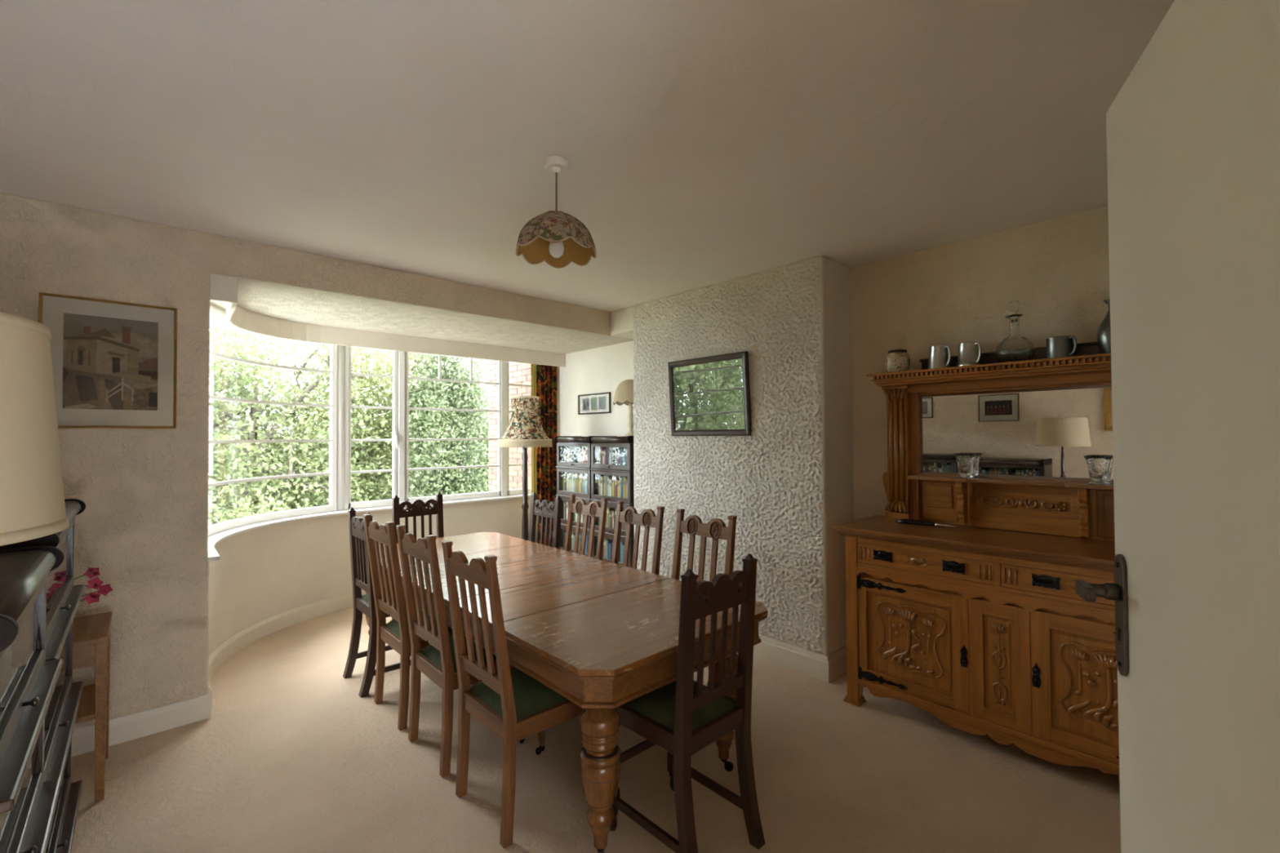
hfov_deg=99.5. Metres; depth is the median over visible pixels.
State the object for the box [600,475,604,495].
book
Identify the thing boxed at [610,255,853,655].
wall
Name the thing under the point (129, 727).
baseboard
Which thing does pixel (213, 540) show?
window sill
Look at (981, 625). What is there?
sideboard
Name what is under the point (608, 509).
book
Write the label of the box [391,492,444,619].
carved chair
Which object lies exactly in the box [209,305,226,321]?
trim
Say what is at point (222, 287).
trim
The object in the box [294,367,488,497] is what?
tree
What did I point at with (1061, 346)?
tankard
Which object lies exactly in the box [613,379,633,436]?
table lamp
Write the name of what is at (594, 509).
dining chair
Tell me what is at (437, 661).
dining chair
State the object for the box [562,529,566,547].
book
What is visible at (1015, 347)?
decanter
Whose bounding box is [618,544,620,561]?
book
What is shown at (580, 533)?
book
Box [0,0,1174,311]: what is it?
ceiling
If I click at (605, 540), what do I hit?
book
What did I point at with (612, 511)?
book
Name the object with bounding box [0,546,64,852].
bookcase
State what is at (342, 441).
trim
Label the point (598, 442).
bookcase
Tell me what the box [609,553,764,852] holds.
carved chair
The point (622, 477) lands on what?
book
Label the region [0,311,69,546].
lamp
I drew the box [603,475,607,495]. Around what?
book
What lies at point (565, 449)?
book
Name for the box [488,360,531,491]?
brick wall
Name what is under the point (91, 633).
side table
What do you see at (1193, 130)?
door
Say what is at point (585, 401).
print
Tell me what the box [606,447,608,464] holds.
book
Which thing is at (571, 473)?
book
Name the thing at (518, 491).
window
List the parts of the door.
handle, handle plate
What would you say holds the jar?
on the sideboard
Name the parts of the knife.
handle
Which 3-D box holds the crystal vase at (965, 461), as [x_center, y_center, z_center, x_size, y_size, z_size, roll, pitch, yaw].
[1.778,0.213,2.963,0.104,0.132,0.104,0,-1,-20]
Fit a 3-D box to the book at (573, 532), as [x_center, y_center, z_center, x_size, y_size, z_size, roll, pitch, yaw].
[-0.603,1.131,5.352,0.166,0.202,0.034,1,-1,-43]
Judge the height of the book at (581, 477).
0.193 m
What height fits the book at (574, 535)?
0.172 m
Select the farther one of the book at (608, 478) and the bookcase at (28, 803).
the book at (608, 478)
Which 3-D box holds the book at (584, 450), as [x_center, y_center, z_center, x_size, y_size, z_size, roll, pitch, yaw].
[-0.472,0.301,5.194,0.144,0.168,0.037,1,-1,-43]
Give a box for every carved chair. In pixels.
[342,506,416,697]
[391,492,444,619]
[528,492,562,548]
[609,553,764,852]
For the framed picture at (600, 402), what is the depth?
5.46 m
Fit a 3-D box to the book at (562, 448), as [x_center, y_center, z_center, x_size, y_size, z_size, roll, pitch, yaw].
[-0.723,0.301,5.464,0.140,0.180,0.030,1,-1,-43]
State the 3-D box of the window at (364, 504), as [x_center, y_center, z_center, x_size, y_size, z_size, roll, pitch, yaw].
[-2.430,-0.013,4.943,0.422,1.502,0.088,1,-1,-43]
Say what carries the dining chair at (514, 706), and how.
on the floor
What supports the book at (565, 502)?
in the bookcase at (576, 442)
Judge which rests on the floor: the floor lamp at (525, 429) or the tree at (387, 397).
the floor lamp at (525, 429)
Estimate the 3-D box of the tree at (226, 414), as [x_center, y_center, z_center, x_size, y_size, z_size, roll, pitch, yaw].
[-5.956,1.000,8.553,5.477,7.740,4.369,1,-1,-43]
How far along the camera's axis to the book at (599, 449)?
4.99 m
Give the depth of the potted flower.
2.35 m
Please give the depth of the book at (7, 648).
1.22 m
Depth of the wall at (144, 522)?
2.70 m
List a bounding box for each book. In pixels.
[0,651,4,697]
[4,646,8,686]
[561,447,574,462]
[562,474,568,490]
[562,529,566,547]
[564,448,576,462]
[564,477,565,490]
[564,501,567,519]
[565,475,568,490]
[566,449,568,462]
[568,448,573,462]
[568,472,570,491]
[570,472,572,491]
[571,531,574,549]
[573,475,574,492]
[573,534,574,550]
[574,448,582,462]
[574,472,577,492]
[577,473,584,492]
[578,474,584,492]
[579,451,582,462]
[579,533,581,551]
[580,475,582,493]
[582,446,586,462]
[582,475,584,493]
[583,448,586,462]
[585,474,587,493]
[585,534,587,553]
[595,449,599,463]
[597,475,605,494]
[598,480,599,494]
[599,448,600,463]
[600,447,606,463]
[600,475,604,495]
[602,450,604,464]
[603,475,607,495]
[604,448,606,464]
[604,537,608,558]
[605,475,612,495]
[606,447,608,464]
[606,507,614,527]
[606,539,613,559]
[607,477,612,496]
[608,447,623,464]
[608,542,611,559]
[609,479,612,496]
[609,511,611,528]
[611,510,614,528]
[612,448,620,464]
[612,475,621,497]
[613,511,615,528]
[614,477,621,497]
[615,451,617,464]
[617,449,620,465]
[617,480,619,497]
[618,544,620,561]
[619,478,621,497]
[620,448,626,465]
[620,542,623,562]
[621,476,623,497]
[622,453,626,465]
[622,510,624,530]
[622,544,623,562]
[623,476,626,497]
[625,478,626,497]
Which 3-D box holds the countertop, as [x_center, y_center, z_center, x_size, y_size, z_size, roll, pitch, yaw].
[1.812,0.570,2.652,0.570,0.052,1.564,1,-1,-43]
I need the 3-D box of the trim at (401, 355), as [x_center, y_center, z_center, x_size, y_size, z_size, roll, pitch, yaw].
[-2.264,-0.011,5.127,0.090,1.496,0.069,1,-1,-43]
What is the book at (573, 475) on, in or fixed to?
in the bookcase at (576, 442)
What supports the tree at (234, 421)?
on the ground
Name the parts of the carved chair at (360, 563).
post, rail, rail, seat rail, post, seat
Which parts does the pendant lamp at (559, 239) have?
lamp shade, bulb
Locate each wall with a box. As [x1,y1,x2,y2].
[0,194,209,728]
[206,497,530,694]
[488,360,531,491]
[557,340,633,436]
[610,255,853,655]
[850,205,1110,520]
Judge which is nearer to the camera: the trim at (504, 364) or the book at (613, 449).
the book at (613, 449)
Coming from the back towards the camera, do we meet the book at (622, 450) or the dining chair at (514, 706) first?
the book at (622, 450)
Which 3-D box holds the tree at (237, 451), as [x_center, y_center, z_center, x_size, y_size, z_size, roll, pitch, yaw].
[-10.679,1.959,11.672,8.206,6.705,4.992,0,-1,-33]
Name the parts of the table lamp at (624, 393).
dark trim, lamp shade, stem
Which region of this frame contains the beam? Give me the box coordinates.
[0,192,610,335]
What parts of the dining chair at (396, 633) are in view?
post, rail, rail, seat rail, post, seat, seat rail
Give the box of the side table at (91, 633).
[72,611,112,802]
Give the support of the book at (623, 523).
in the bookcase at (598, 442)
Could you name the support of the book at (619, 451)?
in the bookcase at (598, 442)
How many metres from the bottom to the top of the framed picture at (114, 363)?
0.622 m
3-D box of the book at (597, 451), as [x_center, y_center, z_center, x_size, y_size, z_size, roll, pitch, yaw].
[-0.346,0.301,5.057,0.145,0.162,0.025,1,-1,-43]
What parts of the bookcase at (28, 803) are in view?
pane, pane, glazed door, glazed door, knob, knob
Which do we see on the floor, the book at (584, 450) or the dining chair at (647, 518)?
the dining chair at (647, 518)
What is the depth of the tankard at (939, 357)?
3.00 m
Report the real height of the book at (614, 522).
0.179 m
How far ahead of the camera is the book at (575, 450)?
5.25 m
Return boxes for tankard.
[928,345,951,368]
[956,342,981,366]
[1045,335,1077,358]
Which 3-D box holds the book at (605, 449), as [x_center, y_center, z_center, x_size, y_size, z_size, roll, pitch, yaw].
[-0.257,0.294,4.979,0.170,0.174,0.024,1,-1,-43]
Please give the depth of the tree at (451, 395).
9.13 m
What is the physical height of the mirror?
0.465 m
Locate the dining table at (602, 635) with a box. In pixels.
[365,532,767,852]
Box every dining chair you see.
[363,514,478,730]
[395,524,524,777]
[441,540,584,848]
[564,493,608,559]
[611,501,664,574]
[671,508,737,582]
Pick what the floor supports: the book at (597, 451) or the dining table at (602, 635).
the dining table at (602, 635)
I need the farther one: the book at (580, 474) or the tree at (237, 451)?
the tree at (237, 451)
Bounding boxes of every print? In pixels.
[62,312,158,410]
[582,398,589,410]
[591,397,597,409]
[598,396,605,409]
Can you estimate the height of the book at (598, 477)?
0.207 m
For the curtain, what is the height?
2.248 m
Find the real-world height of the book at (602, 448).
0.188 m
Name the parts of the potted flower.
flower, flower, flower, flower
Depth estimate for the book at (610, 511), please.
4.87 m
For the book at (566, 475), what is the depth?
5.38 m
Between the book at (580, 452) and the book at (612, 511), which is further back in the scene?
the book at (580, 452)
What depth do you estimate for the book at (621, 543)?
4.76 m
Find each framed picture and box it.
[38,292,177,428]
[577,391,611,414]
[667,351,751,435]
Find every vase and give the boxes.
[954,453,976,478]
[1083,455,1113,484]
[1096,298,1111,353]
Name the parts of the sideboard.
corner post, drawer handle, door panel, door, drawer, panel, drawer handle, rail, wavy rail, rail, rail, cornice, panel, panel, mirror frame, panel, drawer handle, drawer, door, door panel, panel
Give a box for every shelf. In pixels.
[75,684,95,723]
[907,475,1113,490]
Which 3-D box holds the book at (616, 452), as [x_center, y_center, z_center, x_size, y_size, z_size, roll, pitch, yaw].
[-0.153,0.300,4.871,0.169,0.157,0.027,1,-1,-43]
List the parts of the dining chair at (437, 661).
post, rail, rail, seat rail, post, seat, seat rail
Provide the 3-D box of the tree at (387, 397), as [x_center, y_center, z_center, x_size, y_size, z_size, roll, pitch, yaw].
[-5.208,0.819,10.370,4.076,8.158,4.484,-1,-1,20]
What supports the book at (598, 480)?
in the bookcase at (598, 442)
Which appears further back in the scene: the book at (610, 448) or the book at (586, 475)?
the book at (586, 475)
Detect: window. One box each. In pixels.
[208,306,337,535]
[348,346,399,509]
[405,351,501,503]
[507,361,531,495]
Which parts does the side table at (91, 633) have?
leg, leg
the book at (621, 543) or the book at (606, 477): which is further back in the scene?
the book at (606, 477)
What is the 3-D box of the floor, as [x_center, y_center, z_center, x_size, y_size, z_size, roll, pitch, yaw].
[-0.615,1.591,2.761,3.990,0.120,5.540,1,-1,-43]
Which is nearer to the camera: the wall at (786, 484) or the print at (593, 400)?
the wall at (786, 484)
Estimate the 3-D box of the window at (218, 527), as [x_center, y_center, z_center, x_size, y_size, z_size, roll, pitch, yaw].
[-2.706,-0.031,3.776,0.418,1.496,1.899,0,-1,-8]
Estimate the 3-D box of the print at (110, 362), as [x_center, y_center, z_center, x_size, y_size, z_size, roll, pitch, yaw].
[-2.570,-0.306,2.641,0.331,0.448,0.004,1,-1,-43]
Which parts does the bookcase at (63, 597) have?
pane, pane, pane, glazed door, glazed door, glazed door, knob, knob, knob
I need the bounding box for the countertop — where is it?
[831,515,1115,572]
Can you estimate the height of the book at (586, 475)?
0.216 m
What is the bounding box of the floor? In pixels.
[71,607,1120,852]
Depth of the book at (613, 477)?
4.84 m
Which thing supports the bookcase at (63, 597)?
on the floor
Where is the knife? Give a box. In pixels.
[895,519,956,528]
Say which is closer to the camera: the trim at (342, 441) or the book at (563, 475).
the trim at (342, 441)
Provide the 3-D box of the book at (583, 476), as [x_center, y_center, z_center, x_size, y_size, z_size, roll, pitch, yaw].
[-0.484,0.572,5.227,0.167,0.193,0.025,1,-1,-43]
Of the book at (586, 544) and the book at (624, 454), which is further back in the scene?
the book at (586, 544)
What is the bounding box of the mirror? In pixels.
[919,384,1113,482]
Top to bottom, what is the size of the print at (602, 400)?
0.124 m
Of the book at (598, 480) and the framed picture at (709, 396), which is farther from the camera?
the book at (598, 480)
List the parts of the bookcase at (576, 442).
glazed door, glazed door, glazed door, glazed door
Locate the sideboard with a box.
[831,341,1119,775]
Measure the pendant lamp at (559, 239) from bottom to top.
0.384 m
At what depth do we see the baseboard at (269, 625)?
4.10 m
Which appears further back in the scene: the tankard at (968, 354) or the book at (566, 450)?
the book at (566, 450)
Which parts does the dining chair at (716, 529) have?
post, rail, post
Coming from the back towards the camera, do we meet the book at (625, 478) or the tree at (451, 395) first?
the tree at (451, 395)
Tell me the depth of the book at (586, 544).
5.12 m
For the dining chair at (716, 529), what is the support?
on the floor
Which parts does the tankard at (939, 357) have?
handle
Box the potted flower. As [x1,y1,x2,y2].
[73,567,113,604]
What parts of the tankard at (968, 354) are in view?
handle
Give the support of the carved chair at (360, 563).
on the floor
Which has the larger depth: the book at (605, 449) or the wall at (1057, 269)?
the book at (605, 449)
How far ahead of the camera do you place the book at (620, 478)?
4.77 m
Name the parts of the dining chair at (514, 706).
post, rail, rail, seat rail, post, seat, leg, seat rail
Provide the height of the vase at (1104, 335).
0.259 m
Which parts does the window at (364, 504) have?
handle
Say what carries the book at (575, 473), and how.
in the bookcase at (576, 442)
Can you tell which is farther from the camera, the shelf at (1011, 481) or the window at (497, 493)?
the window at (497, 493)
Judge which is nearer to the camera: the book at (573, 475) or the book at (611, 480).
the book at (611, 480)
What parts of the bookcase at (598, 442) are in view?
glazed door, glazed door, glazed door, glazed door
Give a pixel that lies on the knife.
(910, 522)
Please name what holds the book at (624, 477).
in the bookcase at (598, 442)
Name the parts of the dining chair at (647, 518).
post, rail, post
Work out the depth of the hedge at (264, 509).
6.41 m
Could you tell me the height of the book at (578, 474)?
0.214 m
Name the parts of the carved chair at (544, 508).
post, rail, post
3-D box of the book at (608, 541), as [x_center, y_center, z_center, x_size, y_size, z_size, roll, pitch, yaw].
[-0.248,1.126,4.936,0.139,0.195,0.023,1,-1,-43]
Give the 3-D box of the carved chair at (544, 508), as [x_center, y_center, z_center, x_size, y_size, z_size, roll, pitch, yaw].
[-0.850,1.031,3.986,0.459,1.044,0.380,1,-1,-43]
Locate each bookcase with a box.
[0,498,85,852]
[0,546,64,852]
[553,435,592,555]
[587,435,634,568]
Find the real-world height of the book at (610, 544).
0.168 m
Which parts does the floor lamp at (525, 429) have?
lamp shade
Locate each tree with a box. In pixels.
[208,326,419,524]
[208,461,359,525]
[209,340,488,511]
[209,386,287,521]
[217,421,411,506]
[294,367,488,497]
[364,352,488,501]
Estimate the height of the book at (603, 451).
0.158 m
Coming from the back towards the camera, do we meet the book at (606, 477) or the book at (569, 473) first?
the book at (569, 473)
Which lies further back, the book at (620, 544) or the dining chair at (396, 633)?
the book at (620, 544)
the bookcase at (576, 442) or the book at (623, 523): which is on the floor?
the bookcase at (576, 442)
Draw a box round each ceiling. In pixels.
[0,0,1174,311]
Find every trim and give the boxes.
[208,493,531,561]
[209,273,565,367]
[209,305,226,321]
[328,344,349,511]
[396,351,405,503]
[501,360,507,496]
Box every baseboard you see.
[71,693,210,756]
[208,591,365,708]
[753,634,846,682]
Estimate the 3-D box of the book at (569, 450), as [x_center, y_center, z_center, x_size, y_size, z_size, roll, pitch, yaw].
[-0.640,0.307,5.407,0.182,0.167,0.034,1,-1,-43]
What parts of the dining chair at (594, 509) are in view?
post, rail, post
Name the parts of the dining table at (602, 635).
leg, edge moulding, leg, leg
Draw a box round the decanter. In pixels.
[995,300,1035,362]
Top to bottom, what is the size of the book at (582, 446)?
0.200 m
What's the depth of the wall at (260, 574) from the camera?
4.31 m
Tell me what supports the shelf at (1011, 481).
attached to the sideboard
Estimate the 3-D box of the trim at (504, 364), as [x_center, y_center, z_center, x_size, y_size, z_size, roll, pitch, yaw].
[-1.478,-0.002,5.856,0.073,1.496,0.065,1,-1,-43]
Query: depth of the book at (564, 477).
5.39 m
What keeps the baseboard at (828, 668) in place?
attached to the wall at (786, 484)
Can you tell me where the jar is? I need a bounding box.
[884,349,910,372]
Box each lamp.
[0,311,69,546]
[497,395,551,540]
[515,155,596,268]
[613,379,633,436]
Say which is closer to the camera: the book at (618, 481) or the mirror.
the mirror
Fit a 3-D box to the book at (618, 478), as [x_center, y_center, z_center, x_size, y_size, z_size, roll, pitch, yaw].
[-0.167,0.561,4.868,0.137,0.200,0.029,1,-1,-43]
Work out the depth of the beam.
3.50 m
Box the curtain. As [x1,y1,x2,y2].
[531,364,557,546]
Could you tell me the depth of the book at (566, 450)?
5.37 m
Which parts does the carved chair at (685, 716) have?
leg, seat rail, leg, seat, post, seat rail, seat rail, rail, rail, post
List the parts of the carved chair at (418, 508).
post, rail, post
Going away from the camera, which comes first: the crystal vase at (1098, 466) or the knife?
the crystal vase at (1098, 466)
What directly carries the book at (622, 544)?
in the bookcase at (598, 442)
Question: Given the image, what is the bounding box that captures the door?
[1075,0,1279,852]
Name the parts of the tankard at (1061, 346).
handle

